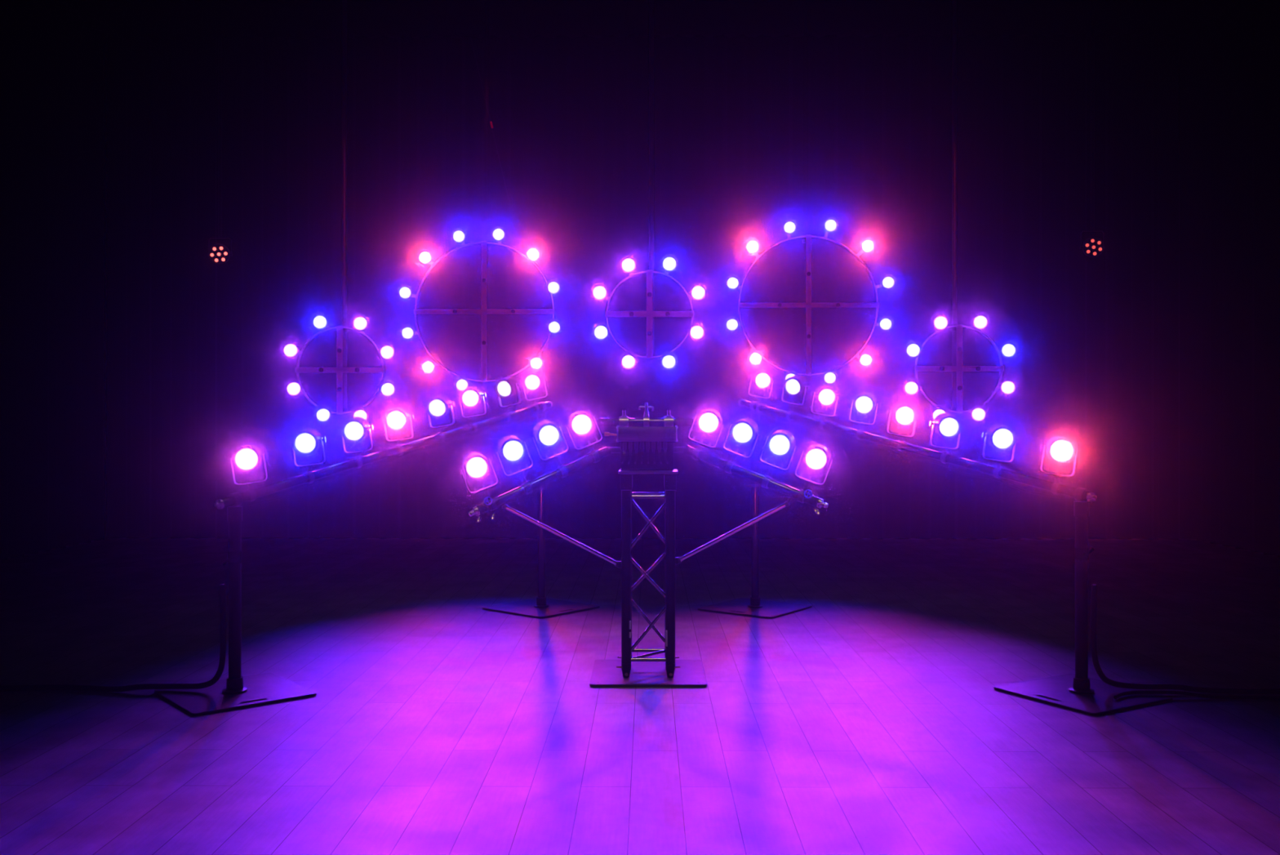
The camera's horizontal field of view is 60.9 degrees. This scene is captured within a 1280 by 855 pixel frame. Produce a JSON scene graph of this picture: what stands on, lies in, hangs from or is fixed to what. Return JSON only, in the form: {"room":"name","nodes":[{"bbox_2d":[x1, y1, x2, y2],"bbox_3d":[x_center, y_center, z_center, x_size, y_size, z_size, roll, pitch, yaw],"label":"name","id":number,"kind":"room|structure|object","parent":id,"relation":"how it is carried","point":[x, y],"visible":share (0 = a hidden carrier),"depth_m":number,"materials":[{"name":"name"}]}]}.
{"room":"concert stage","nodes":[
{"label":"concert stage","id":0,"kind":"room"},
{"bbox_2d":[0,0,104,559],"bbox_3d":[-6.465,-1.671,4.550,0.130,5.998,17.000,0,0,0],"label":"wall","id":1,"kind":"structure","parent":0,"point":[52,60],"depth_m":11.76,"materials":[{"name":"black"}]},
{"bbox_2d":[0,536,1279,854],"bbox_3d":[0.034,1.380,4.500,13.400,0.100,17.400,0,0,0],"label":"floor","id":2,"kind":"structure","parent":0,"point":[870,717],"depth_m":5.16,"materials":[{"name":"brown wood"}]},
{"bbox_2d":[0,583,226,691],"bbox_3d":[-3.641,1.054,5.486,3.165,0.549,0.133,0,0,1],"label":"cable","id":3,"kind":"object","parent":2,"relation":"on","point":[222,586],"visible":1,"depth_m":5.44,"materials":[{"name":"black rubber"}]},
{"bbox_2d":[154,492,316,715],"bbox_3d":[-2.022,0.826,5.431,0.600,1.006,0.600,0,0,-41],"label":"stand","id":4,"kind":"object","parent":2,"relation":"on","point":[237,691],"visible":0.98,"depth_m":5.40,"materials":[{"name":"grey metal"}]},
{"bbox_2d":[222,675,247,693],"bbox_3d":[-2.022,1.282,5.431,0.120,0.070,0.120,0,0,0],"label":"socket","id":5,"kind":"object","parent":4,"relation":"attached to","point":[234,684],"depth_m":5.40,"materials":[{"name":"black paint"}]},
{"bbox_2d":[213,400,551,509],"bbox_3d":[-1.355,0.104,6.712,0.084,0.597,3.132,0,0,27],"label":"rail","id":6,"kind":"object","parent":4,"relation":"attached to","point":[220,504],"visible":0.99,"depth_m":6.29,"materials":[{"name":"grey metal"}]},
{"bbox_2d":[226,444,268,502],"bbox_3d":[-1.982,0.232,5.501,0.197,0.293,0.162,0,0,-13],"label":"spotlight","id":7,"kind":"object","parent":6,"relation":"attached to","point":[246,458],"visible":0.98,"depth_m":5.44,"materials":[{"name":"grey metal"}]},
{"bbox_2d":[231,444,261,472],"bbox_3d":[-1.971,0.158,5.450,0.136,0.136,0.050,-8,6,-12],"label":"hood","id":8,"kind":"object","parent":7,"relation":"attached to","point":[246,458],"depth_m":5.44,"materials":[{"name":"black"}]},
{"bbox_2d":[288,427,326,484],"bbox_3d":[-1.792,0.155,5.870,0.196,0.302,0.168,0,0,-5],"label":"spotlight","id":9,"kind":"object","parent":6,"relation":"attached to","point":[306,442],"visible":0.96,"depth_m":5.81,"materials":[{"name":"grey metal"}]},
{"bbox_2d":[291,429,319,456],"bbox_3d":[-1.788,0.083,5.820,0.136,0.136,0.050,-7,8,-4],"label":"hood","id":10,"kind":"object","parent":9,"relation":"attached to","point":[304,442],"depth_m":5.81,"materials":[{"name":"black"}]},
{"bbox_2d":[337,416,373,469],"bbox_3d":[-1.620,0.088,6.208,0.196,0.300,0.169,0,0,-4],"label":"spotlight","id":11,"kind":"object","parent":6,"relation":"attached to","point":[356,428],"visible":0.96,"depth_m":6.15,"materials":[{"name":"grey metal"}]},
{"bbox_2d":[341,417,367,443],"bbox_3d":[-1.617,0.018,6.159,0.136,0.136,0.050,-8,9,-2],"label":"hood","id":12,"kind":"object","parent":11,"relation":"attached to","point":[353,430],"depth_m":6.14,"materials":[{"name":"black"}]},
{"bbox_2d":[380,406,413,456],"bbox_3d":[-1.458,0.024,6.540,0.196,0.296,0.168,0,0,-5],"label":"spotlight","id":13,"kind":"object","parent":6,"relation":"attached to","point":[397,419],"visible":0.98,"depth_m":6.48,"materials":[{"name":"grey metal"}]},
{"bbox_2d":[384,408,408,431],"bbox_3d":[-1.453,-0.045,6.490,0.136,0.136,0.050,-8,8,-4],"label":"hood","id":14,"kind":"object","parent":13,"relation":"attached to","point":[396,420],"depth_m":6.48,"materials":[{"name":"black"}]},
{"bbox_2d":[423,394,454,443],"bbox_3d":[-1.270,-0.054,6.900,0.197,0.309,0.172,0,0,7],"label":"spotlight","id":15,"kind":"object","parent":6,"relation":"attached to","point":[439,406],"visible":0.98,"depth_m":6.85,"materials":[{"name":"grey"}]},
{"bbox_2d":[426,396,448,418],"bbox_3d":[-1.275,-0.125,6.852,0.136,0.136,0.050,-10,11,8],"label":"hood","id":16,"kind":"object","parent":15,"relation":"attached to","point":[437,407],"depth_m":6.84,"materials":[{"name":"black"}]},
{"bbox_2d":[456,386,486,432],"bbox_3d":[-1.118,-0.119,7.218,0.196,0.312,0.170,0,0,-3],"label":"spotlight","id":17,"kind":"object","parent":6,"relation":"attached to","point":[471,397],"visible":0.98,"depth_m":7.16,"materials":[{"name":"grey"}]},
{"bbox_2d":[459,387,481,408],"bbox_3d":[-1.116,-0.193,7.169,0.136,0.136,0.050,-10,10,0],"label":"hood","id":18,"kind":"object","parent":17,"relation":"attached to","point":[470,397],"depth_m":7.15,"materials":[{"name":"black"}]},
{"bbox_2d":[493,377,520,422],"bbox_3d":[-0.916,-0.191,7.566,0.199,0.325,0.174,0,0,26],"label":"spotlight","id":19,"kind":"object","parent":6,"relation":"attached to","point":[505,388],"visible":0.99,"depth_m":7.52,"materials":[{"name":"grey"}]},
{"bbox_2d":[494,377,515,398],"bbox_3d":[-0.934,-0.269,7.522,0.136,0.136,0.050,-13,7,22],"label":"hood","id":20,"kind":"object","parent":19,"relation":"attached to","point":[504,388],"depth_m":7.51,"materials":[{"name":"black"}]},
{"bbox_2d":[520,372,547,413],"bbox_3d":[-0.771,-0.252,7.904,0.199,0.306,0.168,0,0,5],"label":"spotlight","id":21,"kind":"object","parent":6,"relation":"attached to","point":[532,381],"visible":1,"depth_m":7.85,"materials":[{"name":"grey"}]},
{"bbox_2d":[523,372,542,391],"bbox_3d":[-0.775,-0.327,7.854,0.136,0.136,0.050,-12,7,4],"label":"hood","id":22,"kind":"object","parent":21,"relation":"attached to","point":[532,382],"depth_m":7.84,"materials":[{"name":"black"}]},
{"bbox_2d":[482,401,599,617],"bbox_3d":[-0.725,0.570,8.001,0.620,1.517,0.620,0,0,40],"label":"stand","id":23,"kind":"object","parent":2,"relation":"on","point":[541,606],"visible":0.93,"depth_m":7.98,"materials":[{"name":"grey metal"}]},
{"bbox_2d":[589,402,706,686],"bbox_3d":[0.045,0.596,5.875,0.605,1.467,0.600,0,0,0],"label":"truss tower","id":24,"kind":"object","parent":2,"relation":"on","point":[637,670],"visible":0.94,"depth_m":5.72,"materials":[{"name":"grey metal"}]},
{"bbox_2d":[468,445,621,568],"bbox_3d":[-0.402,0.423,5.766,0.990,0.656,0.231,0,0,-25],"label":"boom","id":25,"kind":"object","parent":24,"relation":"attached to","point":[485,506],"visible":0.93,"depth_m":5.77,"materials":[{"name":"grey metal"}]},
{"bbox_2d":[457,452,497,511],"bbox_3d":[-0.850,0.284,5.689,0.209,0.307,0.165,0,0,-13],"label":"spotlight","id":26,"kind":"object","parent":25,"relation":"attached to","point":[476,466],"visible":0.96,"depth_m":5.63,"materials":[{"name":"grey metal"}]},
{"bbox_2d":[462,453,490,480],"bbox_3d":[-0.847,0.206,5.638,0.136,0.136,0.050,-21,10,-11],"label":"bulb","id":27,"kind":"object","parent":26,"relation":"attached to","point":[476,467],"depth_m":5.62,"materials":[{"name":"white glass"}]},
{"bbox_2d":[493,435,533,494],"bbox_3d":[-0.674,0.199,5.772,0.210,0.314,0.168,0,0,-18],"label":"spotlight","id":28,"kind":"object","parent":25,"relation":"attached to","point":[511,448],"visible":0.97,"depth_m":5.72,"materials":[{"name":"grey metal"}]},
{"bbox_2d":[499,436,526,463],"bbox_3d":[-0.668,0.121,5.721,0.136,0.136,0.050,-22,14,-13],"label":"hood","id":29,"kind":"object","parent":28,"relation":"attached to","point":[513,450],"depth_m":5.71,"materials":[{"name":"black"}]},
{"bbox_2d":[529,420,568,477],"bbox_3d":[-0.492,0.117,5.857,0.210,0.310,0.168,0,0,-18],"label":"spotlight","id":30,"kind":"object","parent":25,"relation":"attached to","point":[547,433],"visible":1,"depth_m":5.80,"materials":[{"name":"grey metal"}]},
{"bbox_2d":[535,422,562,448],"bbox_3d":[-0.487,0.041,5.807,0.136,0.136,0.050,-23,14,-13],"label":"hood","id":31,"kind":"object","parent":30,"relation":"attached to","point":[548,434],"depth_m":5.79,"materials":[{"name":"black"}]},
{"bbox_2d":[564,410,602,462],"bbox_3d":[-0.312,0.052,5.938,0.211,0.286,0.165,0,0,-7],"label":"spotlight","id":32,"kind":"object","parent":25,"relation":"attached to","point":[581,424],"visible":0.97,"depth_m":5.88,"materials":[{"name":"grey metal"}]},
{"bbox_2d":[568,411,594,437],"bbox_3d":[-0.316,-0.016,5.886,0.136,0.136,0.050,-23,8,-5],"label":"hood","id":33,"kind":"object","parent":32,"relation":"attached to","point":[581,424],"depth_m":5.87,"materials":[{"name":"black"}]},
{"bbox_2d":[604,425,678,470],"bbox_3d":[0.005,0.109,5.838,0.391,0.240,0.245,0,0,0],"label":"box","id":34,"kind":"object","parent":24,"relation":"on","point":[642,448],"visible":1,"depth_m":5.76,"materials":[{"name":"black paint"}]},
{"bbox_2d":[673,445,828,564],"bbox_3d":[0.491,0.413,5.764,0.985,0.636,0.228,0,0,25],"label":"boom","id":35,"kind":"object","parent":24,"relation":"attached to","point":[810,498],"visible":0.91,"depth_m":5.77,"materials":[{"name":"grey metal"}]},
{"bbox_2d":[688,408,726,460],"bbox_3d":[0.371,0.039,5.949,0.209,0.282,0.165,0,0,8],"label":"spotlight","id":36,"kind":"object","parent":35,"relation":"attached to","point":[708,422],"visible":0.98,"depth_m":5.89,"materials":[{"name":"grey metal"}]},
{"bbox_2d":[695,409,721,435],"bbox_3d":[0.372,-0.027,5.897,0.136,0.136,0.050,21,8,6],"label":"hood","id":37,"kind":"object","parent":36,"relation":"attached to","point":[708,422],"depth_m":5.88,"materials":[{"name":"black"}]},
{"bbox_2d":[723,417,762,473],"bbox_3d":[0.557,0.100,5.866,0.209,0.302,0.170,0,0,23],"label":"spotlight","id":38,"kind":"object","parent":35,"relation":"attached to","point":[744,431],"visible":0.94,"depth_m":5.81,"materials":[{"name":"grey metal"}]},
{"bbox_2d":[729,419,755,445],"bbox_3d":[0.549,0.028,5.816,0.136,0.136,0.050,22,14,13],"label":"hood","id":39,"kind":"object","parent":38,"relation":"attached to","point":[743,432],"depth_m":5.80,"materials":[{"name":"black"}]},
{"bbox_2d":[760,429,799,488],"bbox_3d":[0.745,0.168,5.779,0.208,0.314,0.171,0,0,24],"label":"spotlight","id":40,"kind":"object","parent":35,"relation":"attached to","point":[780,443],"visible":0.98,"depth_m":5.73,"materials":[{"name":"grey metal"}]},
{"bbox_2d":[766,431,793,457],"bbox_3d":[0.736,0.091,5.729,0.136,0.136,0.050,21,14,14],"label":"hood","id":41,"kind":"object","parent":40,"relation":"attached to","point":[780,444],"depth_m":5.72,"materials":[{"name":"black"}]},
{"bbox_2d":[795,444,835,502],"bbox_3d":[0.920,0.242,5.698,0.208,0.308,0.165,0,0,15],"label":"spotlight","id":42,"kind":"object","parent":35,"relation":"attached to","point":[816,458],"visible":0.96,"depth_m":5.64,"materials":[{"name":"grey metal"}]},
{"bbox_2d":[802,445,829,472],"bbox_3d":[0.914,0.163,5.646,0.136,0.136,0.050,20,10,12],"label":"bulb","id":43,"kind":"object","parent":42,"relation":"attached to","point":[815,459],"depth_m":5.63,"materials":[{"name":"white glass"}]},
{"bbox_2d":[697,400,812,618],"bbox_3d":[0.846,0.568,7.990,0.620,1.521,0.620,0,0,36],"label":"stand","id":44,"kind":"object","parent":2,"relation":"on","point":[754,606],"visible":0.89,"depth_m":7.97,"materials":[{"name":"grey metal"}]},
{"bbox_2d":[994,487,1173,715],"bbox_3d":[2.202,0.814,5.424,0.600,1.031,0.600,0,0,-30],"label":"stand","id":45,"kind":"object","parent":2,"relation":"on","point":[1077,691],"visible":0.94,"depth_m":5.40,"materials":[{"name":"grey metal"}]},
{"bbox_2d":[738,399,1097,502],"bbox_3d":[1.480,0.080,6.752,0.084,0.580,3.186,0,0,-28],"label":"rail","id":46,"kind":"object","parent":45,"relation":"attached to","point":[1086,495],"visible":1,"depth_m":6.34,"materials":[{"name":"grey metal"}]},
{"bbox_2d":[748,369,776,412],"bbox_3d":[0.887,-0.263,7.907,0.199,0.312,0.168,0,0,2],"label":"spotlight","id":47,"kind":"object","parent":46,"relation":"attached to","point":[762,379],"visible":1,"depth_m":7.85,"materials":[{"name":"grey"}]},
{"bbox_2d":[753,370,772,390],"bbox_3d":[0.887,-0.341,7.857,0.136,0.136,0.050,12,8,0],"label":"hood","id":48,"kind":"object","parent":47,"relation":"attached to","point":[762,380],"depth_m":7.84,"materials":[{"name":"black metal"}]},
{"bbox_2d":[781,374,809,421],"bbox_3d":[1.084,-0.206,7.573,0.199,0.322,0.172,0,0,29],"label":"spotlight","id":49,"kind":"object","parent":46,"relation":"attached to","point":[793,386],"visible":0.96,"depth_m":7.53,"materials":[{"name":"grey"}]},
{"bbox_2d":[782,376,804,396],"bbox_3d":[1.062,-0.283,7.530,0.136,0.136,0.050,13,18,26],"label":"hood","id":50,"kind":"object","parent":49,"relation":"attached to","point":[793,386],"depth_m":7.52,"materials":[{"name":"black"}]},
{"bbox_2d":[810,385,840,430],"bbox_3d":[1.237,-0.132,7.246,0.196,0.303,0.171,0,0,5],"label":"spotlight","id":51,"kind":"object","parent":46,"relation":"attached to","point":[826,396],"visible":1,"depth_m":7.19,"materials":[{"name":"grey"}]},
{"bbox_2d":[816,386,837,407],"bbox_3d":[1.235,-0.202,7.197,0.136,0.136,0.050,10,10,0],"label":"hood","id":52,"kind":"object","parent":51,"relation":"attached to","point":[826,396],"depth_m":7.18,"materials":[{"name":"black"}]},
{"bbox_2d":[848,391,880,440],"bbox_3d":[1.430,-0.073,6.907,0.196,0.313,0.175,0,0,26],"label":"spotlight","id":53,"kind":"object","parent":46,"relation":"attached to","point":[864,402],"visible":0.98,"depth_m":6.86,"materials":[{"name":"grey"}]},
{"bbox_2d":[853,393,875,415],"bbox_3d":[1.414,-0.145,6.863,0.136,0.136,0.050,10,15,16],"label":"hood","id":54,"kind":"object","parent":53,"relation":"attached to","point":[864,404],"depth_m":6.85,"materials":[{"name":"black"}]},
{"bbox_2d":[886,402,919,452],"bbox_3d":[1.588,-0.001,6.571,0.196,0.299,0.168,0,0,5],"label":"spotlight","id":55,"kind":"object","parent":46,"relation":"attached to","point":[904,415],"visible":0.99,"depth_m":6.51,"materials":[{"name":"grey metal"}]},
{"bbox_2d":[892,403,916,426],"bbox_3d":[1.586,-0.072,6.522,0.136,0.136,0.050,9,8,0],"label":"hood","id":56,"kind":"object","parent":55,"relation":"attached to","point":[904,415],"depth_m":6.51,"materials":[{"name":"black"}]},
{"bbox_2d":[928,413,964,463],"bbox_3d":[1.760,0.064,6.245,0.196,0.294,0.170,0,0,4],"label":"spotlight","id":57,"kind":"object","parent":46,"relation":"attached to","point":[946,425],"visible":1,"depth_m":6.19,"materials":[{"name":"grey metal"}]},
{"bbox_2d":[935,414,961,439],"bbox_3d":[1.758,-0.003,6.195,0.136,0.136,0.050,8,9,0],"label":"hood","id":58,"kind":"object","parent":57,"relation":"attached to","point":[948,426],"depth_m":6.18,"materials":[{"name":"black"}]},
{"bbox_2d":[982,423,1019,479],"bbox_3d":[1.950,0.130,5.888,0.196,0.299,0.168,0,0,7],"label":"spotlight","id":59,"kind":"object","parent":46,"relation":"attached to","point":[1002,437],"visible":0.99,"depth_m":5.83,"materials":[{"name":"grey metal"}]},
{"bbox_2d":[988,425,1016,451],"bbox_3d":[1.945,0.059,5.838,0.136,0.136,0.050,8,9,4],"label":"hood","id":60,"kind":"object","parent":59,"relation":"attached to","point":[1002,437],"depth_m":5.82,"materials":[{"name":"black"}]},
{"bbox_2d":[1040,435,1081,495],"bbox_3d":[2.139,0.195,5.539,0.196,0.301,0.162,0,0,14],"label":"spotlight","id":61,"kind":"object","parent":46,"relation":"attached to","point":[1060,450],"visible":0.98,"depth_m":5.48,"materials":[{"name":"grey metal"}]},
{"bbox_2d":[1046,436,1076,464],"bbox_3d":[2.127,0.117,5.489,0.136,0.136,0.050,8,6,13],"label":"hood","id":62,"kind":"object","parent":61,"relation":"attached to","point":[1060,450],"depth_m":5.47,"materials":[{"name":"black"}]},
{"bbox_2d":[1068,675,1094,694],"bbox_3d":[2.202,1.282,5.424,0.120,0.070,0.120,0,0,0],"label":"socket","id":63,"kind":"object","parent":45,"relation":"attached to","point":[1081,684],"depth_m":5.39,"materials":[{"name":"black paint"}]},
{"bbox_2d":[1090,583,1279,693],"bbox_3d":[3.820,1.054,5.425,3.164,0.549,0.100,0,0,0],"label":"cable","id":64,"kind":"object","parent":2,"relation":"on","point":[1094,587],"visible":1,"depth_m":5.41,"materials":[{"name":"black rubber"}]},
{"bbox_2d":[1113,689,1279,699],"bbox_3d":[3.748,1.311,5.304,2.907,0.035,0.116,0,0,0],"label":"cable","id":65,"kind":"object","parent":2,"relation":"on","point":[1132,691],"visible":1,"depth_m":5.33,"materials":[{"name":"black rubber"}]},
{"bbox_2d":[51,0,1239,44],"bbox_3d":[0.034,-4.720,4.500,13.400,0.100,17.400,0,0,0],"label":"ceiling","id":66,"kind":"structure","parent":0,"point":[120,19],"depth_m":12.37,"materials":[{"name":"black"}]},
{"bbox_2d":[207,0,232,264],"bbox_3d":[-4.025,-3.114,10.431,0.235,3.110,0.138,0,0,-13],"label":"light","id":67,"kind":"object","parent":66,"relation":"hanging from","point":[219,254],"visible":1,"depth_m":10.42,"materials":[{"name":"black metal"}]},
{"bbox_2d":[295,0,384,413],"bbox_3d":[-2.560,-2.391,9.306,0.753,4.556,0.124,0,0,0],"label":"frame","id":68,"kind":"object","parent":66,"relation":"hanging from","point":[341,369],"visible":0.88,"depth_m":9.33,"materials":[{"name":"grey metal"}]},
{"bbox_2d":[280,339,301,358],"bbox_3d":[-2.949,-0.657,9.177,0.157,0.162,0.242,0,0,-12],"label":"spotlight","id":69,"kind":"object","parent":68,"relation":"attached to","point":[290,349],"visible":1,"depth_m":9.10,"materials":[{"name":"grey glass"}]},
{"bbox_2d":[284,377,302,396],"bbox_3d":[-2.925,-0.336,9.177,0.150,0.162,0.240,0,0,-17],"label":"spotlight","id":70,"kind":"object","parent":68,"relation":"attached to","point":[293,388],"visible":1,"depth_m":9.10,"materials":[{"name":"grey"}]},
{"bbox_2d":[310,311,329,330],"bbox_3d":[-2.702,-0.893,9.180,0.155,0.162,0.245,0,0,-12],"label":"spotlight","id":71,"kind":"object","parent":68,"relation":"attached to","point":[318,320],"visible":1,"depth_m":9.10,"materials":[{"name":"grey"}]},
{"bbox_2d":[313,404,333,422],"bbox_3d":[-2.676,-0.117,9.180,0.153,0.162,0.244,0,0,-13],"label":"spotlight","id":72,"kind":"object","parent":68,"relation":"attached to","point":[322,414],"visible":1,"depth_m":9.10,"materials":[{"name":"grey glass"}]},
{"bbox_2d":[351,313,368,333],"bbox_3d":[-2.366,-0.879,9.185,0.145,0.168,0.250,0,0,-15],"label":"spotlight","id":73,"kind":"object","parent":68,"relation":"attached to","point":[359,322],"visible":1,"depth_m":9.10,"materials":[{"name":"grey glass"}]},
{"bbox_2d":[377,342,395,359],"bbox_3d":[-2.142,-0.641,9.192,0.142,0.162,0.263,0,0,-15],"label":"spotlight","id":74,"kind":"object","parent":68,"relation":"attached to","point":[386,350],"visible":1,"depth_m":9.10,"materials":[{"name":"grey"}]},
{"bbox_2d":[378,378,395,397],"bbox_3d":[-2.137,-0.331,9.193,0.142,0.162,0.266,0,0,-15],"label":"spotlight","id":75,"kind":"object","parent":68,"relation":"attached to","point":[387,388],"visible":1,"depth_m":9.10,"materials":[{"name":"grey glass"}]},
{"bbox_2d":[413,0,554,382],"bbox_3d":[-1.529,-2.558,10.706,1.380,4.223,0.124,0,0,0],"label":"frame","id":76,"kind":"object","parent":66,"relation":"hanging from","point":[485,311],"visible":0.94,"depth_m":10.68,"materials":[{"name":"grey metal"}]},
{"bbox_2d":[605,0,693,358],"bbox_3d":[0.080,-2.619,9.006,0.729,4.099,0.124,0,0,0],"label":"frame","id":77,"kind":"object","parent":66,"relation":"hanging from","point":[650,313],"visible":0.99,"depth_m":9.03,"materials":[{"name":"grey metal"}]},
{"bbox_2d":[591,282,610,301],"bbox_3d":[-0.324,-1.102,8.889,0.149,0.162,0.251,0,0,5],"label":"spotlight","id":78,"kind":"object","parent":77,"relation":"attached to","point":[599,292],"visible":1,"depth_m":8.80,"materials":[{"name":"grey"}]},
{"bbox_2d":[592,321,610,341],"bbox_3d":[-0.315,-0.781,8.888,0.146,0.162,0.248,0,0,3],"label":"spotlight","id":79,"kind":"object","parent":77,"relation":"attached to","point":[601,331],"visible":1,"depth_m":8.80,"materials":[{"name":"grey glass"}]},
{"bbox_2d":[620,351,636,370],"bbox_3d":[-0.096,-0.543,8.886,0.137,0.162,0.243,0,0,-2],"label":"spotlight","id":80,"kind":"object","parent":77,"relation":"attached to","point":[628,358],"visible":1,"depth_m":8.79,"materials":[{"name":"grey glass"}]},
{"bbox_2d":[620,255,636,275],"bbox_3d":[-0.096,-1.325,8.887,0.137,0.162,0.244,0,0,-2],"label":"spotlight","id":81,"kind":"object","parent":77,"relation":"attached to","point":[628,263],"visible":1,"depth_m":8.79,"materials":[{"name":"grey"}]},
{"bbox_2d":[660,351,677,370],"bbox_3d":[0.239,-0.543,8.886,0.140,0.162,0.243,0,0,5],"label":"spotlight","id":82,"kind":"object","parent":77,"relation":"attached to","point":[668,361],"visible":1,"depth_m":8.80,"materials":[{"name":"grey glass"}]},
{"bbox_2d":[661,253,677,275],"bbox_3d":[0.243,-1.335,8.886,0.137,0.162,0.244,0,0,4],"label":"spotlight","id":83,"kind":"object","parent":77,"relation":"attached to","point":[669,261],"visible":1,"depth_m":8.79,"materials":[{"name":"grey"}]},
{"bbox_2d":[688,321,705,341],"bbox_3d":[0.464,-0.781,8.886,0.140,0.162,0.244,0,0,1],"label":"spotlight","id":84,"kind":"object","parent":77,"relation":"attached to","point":[696,331],"visible":1,"depth_m":8.80,"materials":[{"name":"grey glass"}]},
{"bbox_2d":[688,282,706,301],"bbox_3d":[0.473,-1.102,8.887,0.143,0.162,0.246,0,0,-1],"label":"spotlight","id":85,"kind":"object","parent":77,"relation":"attached to","point":[698,291],"visible":1,"depth_m":8.80,"materials":[{"name":"grey"}]},
{"bbox_2d":[738,0,879,375],"bbox_3d":[1.655,-2.589,10.706,1.380,4.160,0.124,0,0,0],"label":"frame","id":86,"kind":"object","parent":66,"relation":"hanging from","point":[806,304],"visible":0.94,"depth_m":10.67,"materials":[{"name":"grey metal"}]},
{"bbox_2d":[823,217,838,238],"bbox_3d":[1.857,-1.947,10.584,0.142,0.190,0.242,0,0,9],"label":"spotlight","id":87,"kind":"object","parent":86,"relation":"attached to","point":[830,224],"visible":1,"depth_m":10.50,"materials":[{"name":"grey"}]},
{"bbox_2d":[823,217,838,232],"bbox_3d":[1.842,-1.951,10.507,0.136,0.136,0.050,0,16,14],"label":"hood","id":88,"kind":"object","parent":87,"relation":"attached to","point":[830,225],"depth_m":10.49,"materials":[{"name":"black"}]},
{"bbox_2d":[855,351,873,367],"bbox_3d":[2.192,-0.664,10.584,0.159,0.162,0.250,0,0,1],"label":"spotlight","id":89,"kind":"object","parent":86,"relation":"attached to","point":[866,357],"visible":1,"depth_m":10.50,"materials":[{"name":"grey glass"}]},
{"bbox_2d":[856,237,875,257],"bbox_3d":[2.208,-1.757,10.585,0.165,0.174,0.258,0,0,-4],"label":"spotlight","id":90,"kind":"object","parent":86,"relation":"attached to","point":[868,245],"visible":1,"depth_m":10.50,"materials":[{"name":"grey"}]},
{"bbox_2d":[860,238,875,253],"bbox_3d":[2.201,-1.753,10.507,0.136,0.136,0.050,0,17,16],"label":"bulb","id":91,"kind":"object","parent":90,"relation":"attached to","point":[868,245],"depth_m":10.49,"materials":[{"name":"white"}]},
{"bbox_2d":[875,274,896,289],"bbox_3d":[2.384,-1.411,10.580,0.207,0.162,0.216,0,0,17],"label":"spotlight","id":92,"kind":"object","parent":86,"relation":"attached to","point":[888,282],"visible":1,"depth_m":10.50,"materials":[{"name":"grey"}]},
{"bbox_2d":[880,275,895,289],"bbox_3d":[2.399,-1.401,10.507,0.136,0.136,0.050,0,16,18],"label":"bulb","id":93,"kind":"object","parent":92,"relation":"attached to","point":[888,282],"depth_m":10.49,"materials":[{"name":"white glass"}]},
{"bbox_2d":[914,0,1004,413],"bbox_3d":[2.724,-2.397,9.306,0.753,4.545,0.124,0,0,0],"label":"frame","id":94,"kind":"object","parent":66,"relation":"hanging from","point":[957,368],"visible":0.9,"depth_m":9.33,"materials":[{"name":"grey metal"}]},
{"bbox_2d":[902,377,920,395],"bbox_3d":[2.299,-0.342,9.193,0.142,0.162,0.266,0,0,16],"label":"spotlight","id":95,"kind":"object","parent":94,"relation":"attached to","point":[912,385],"visible":1,"depth_m":9.10,"materials":[{"name":"grey glass"}]},
{"bbox_2d":[904,339,922,358],"bbox_3d":[2.314,-0.657,9.190,0.142,0.162,0.260,0,0,16],"label":"spotlight","id":96,"kind":"object","parent":94,"relation":"attached to","point":[913,348],"visible":1,"depth_m":9.10,"materials":[{"name":"grey glass"}]},
{"bbox_2d":[932,312,950,332],"bbox_3d":[2.544,-0.887,9.183,0.145,0.162,0.248,0,0,16],"label":"spotlight","id":97,"kind":"object","parent":94,"relation":"attached to","point":[941,321],"visible":1,"depth_m":9.10,"materials":[{"name":"grey"}]},
{"bbox_2d":[968,403,988,422],"bbox_3d":[2.858,-0.122,9.180,0.155,0.162,0.245,0,0,13],"label":"spotlight","id":98,"kind":"object","parent":94,"relation":"attached to","point":[979,413],"visible":1,"depth_m":9.10,"materials":[{"name":"grey"}]},
{"bbox_2d":[970,311,990,330],"bbox_3d":[2.874,-0.893,9.179,0.155,0.162,0.245,0,0,13],"label":"spotlight","id":99,"kind":"object","parent":94,"relation":"attached to","point":[981,320],"visible":1,"depth_m":9.10,"materials":[{"name":"grey"}]},
{"bbox_2d":[997,376,1017,395],"bbox_3d":[3.105,-0.347,9.177,0.157,0.162,0.243,0,0,13],"label":"spotlight","id":100,"kind":"object","parent":94,"relation":"attached to","point":[1008,386],"visible":1,"depth_m":9.10,"materials":[{"name":"grey glass"}]},
{"bbox_2d":[998,339,1018,358],"bbox_3d":[3.111,-0.657,9.177,0.156,0.162,0.242,0,0,14],"label":"spotlight","id":101,"kind":"object","parent":94,"relation":"attached to","point":[1010,348],"visible":1,"depth_m":9.10,"materials":[{"name":"grey"}]},
{"bbox_2d":[1080,0,1105,257],"bbox_3d":[4.338,-3.148,10.432,0.232,3.043,0.130,0,0,18],"label":"light","id":102,"kind":"object","parent":66,"relation":"hanging from","point":[1091,246],"visible":1,"depth_m":10.41,"materials":[{"name":"black metal"}]},
{"bbox_2d":[106,33,1196,539],"bbox_3d":[0.099,-1.671,12.999,13.000,5.998,0.130,0,0,0],"label":"wall","id":103,"kind":"structure","parent":0,"point":[1104,362],"depth_m":12.99,"materials":[{"name":"black"}]},
{"bbox_2d":[1196,0,1279,556],"bbox_3d":[6.534,-1.671,4.450,0.130,5.998,17.000,0,0,0],"label":"wall","id":104,"kind":"structure","parent":0,"point":[1238,54],"depth_m":11.91,"materials":[{"name":"black"}]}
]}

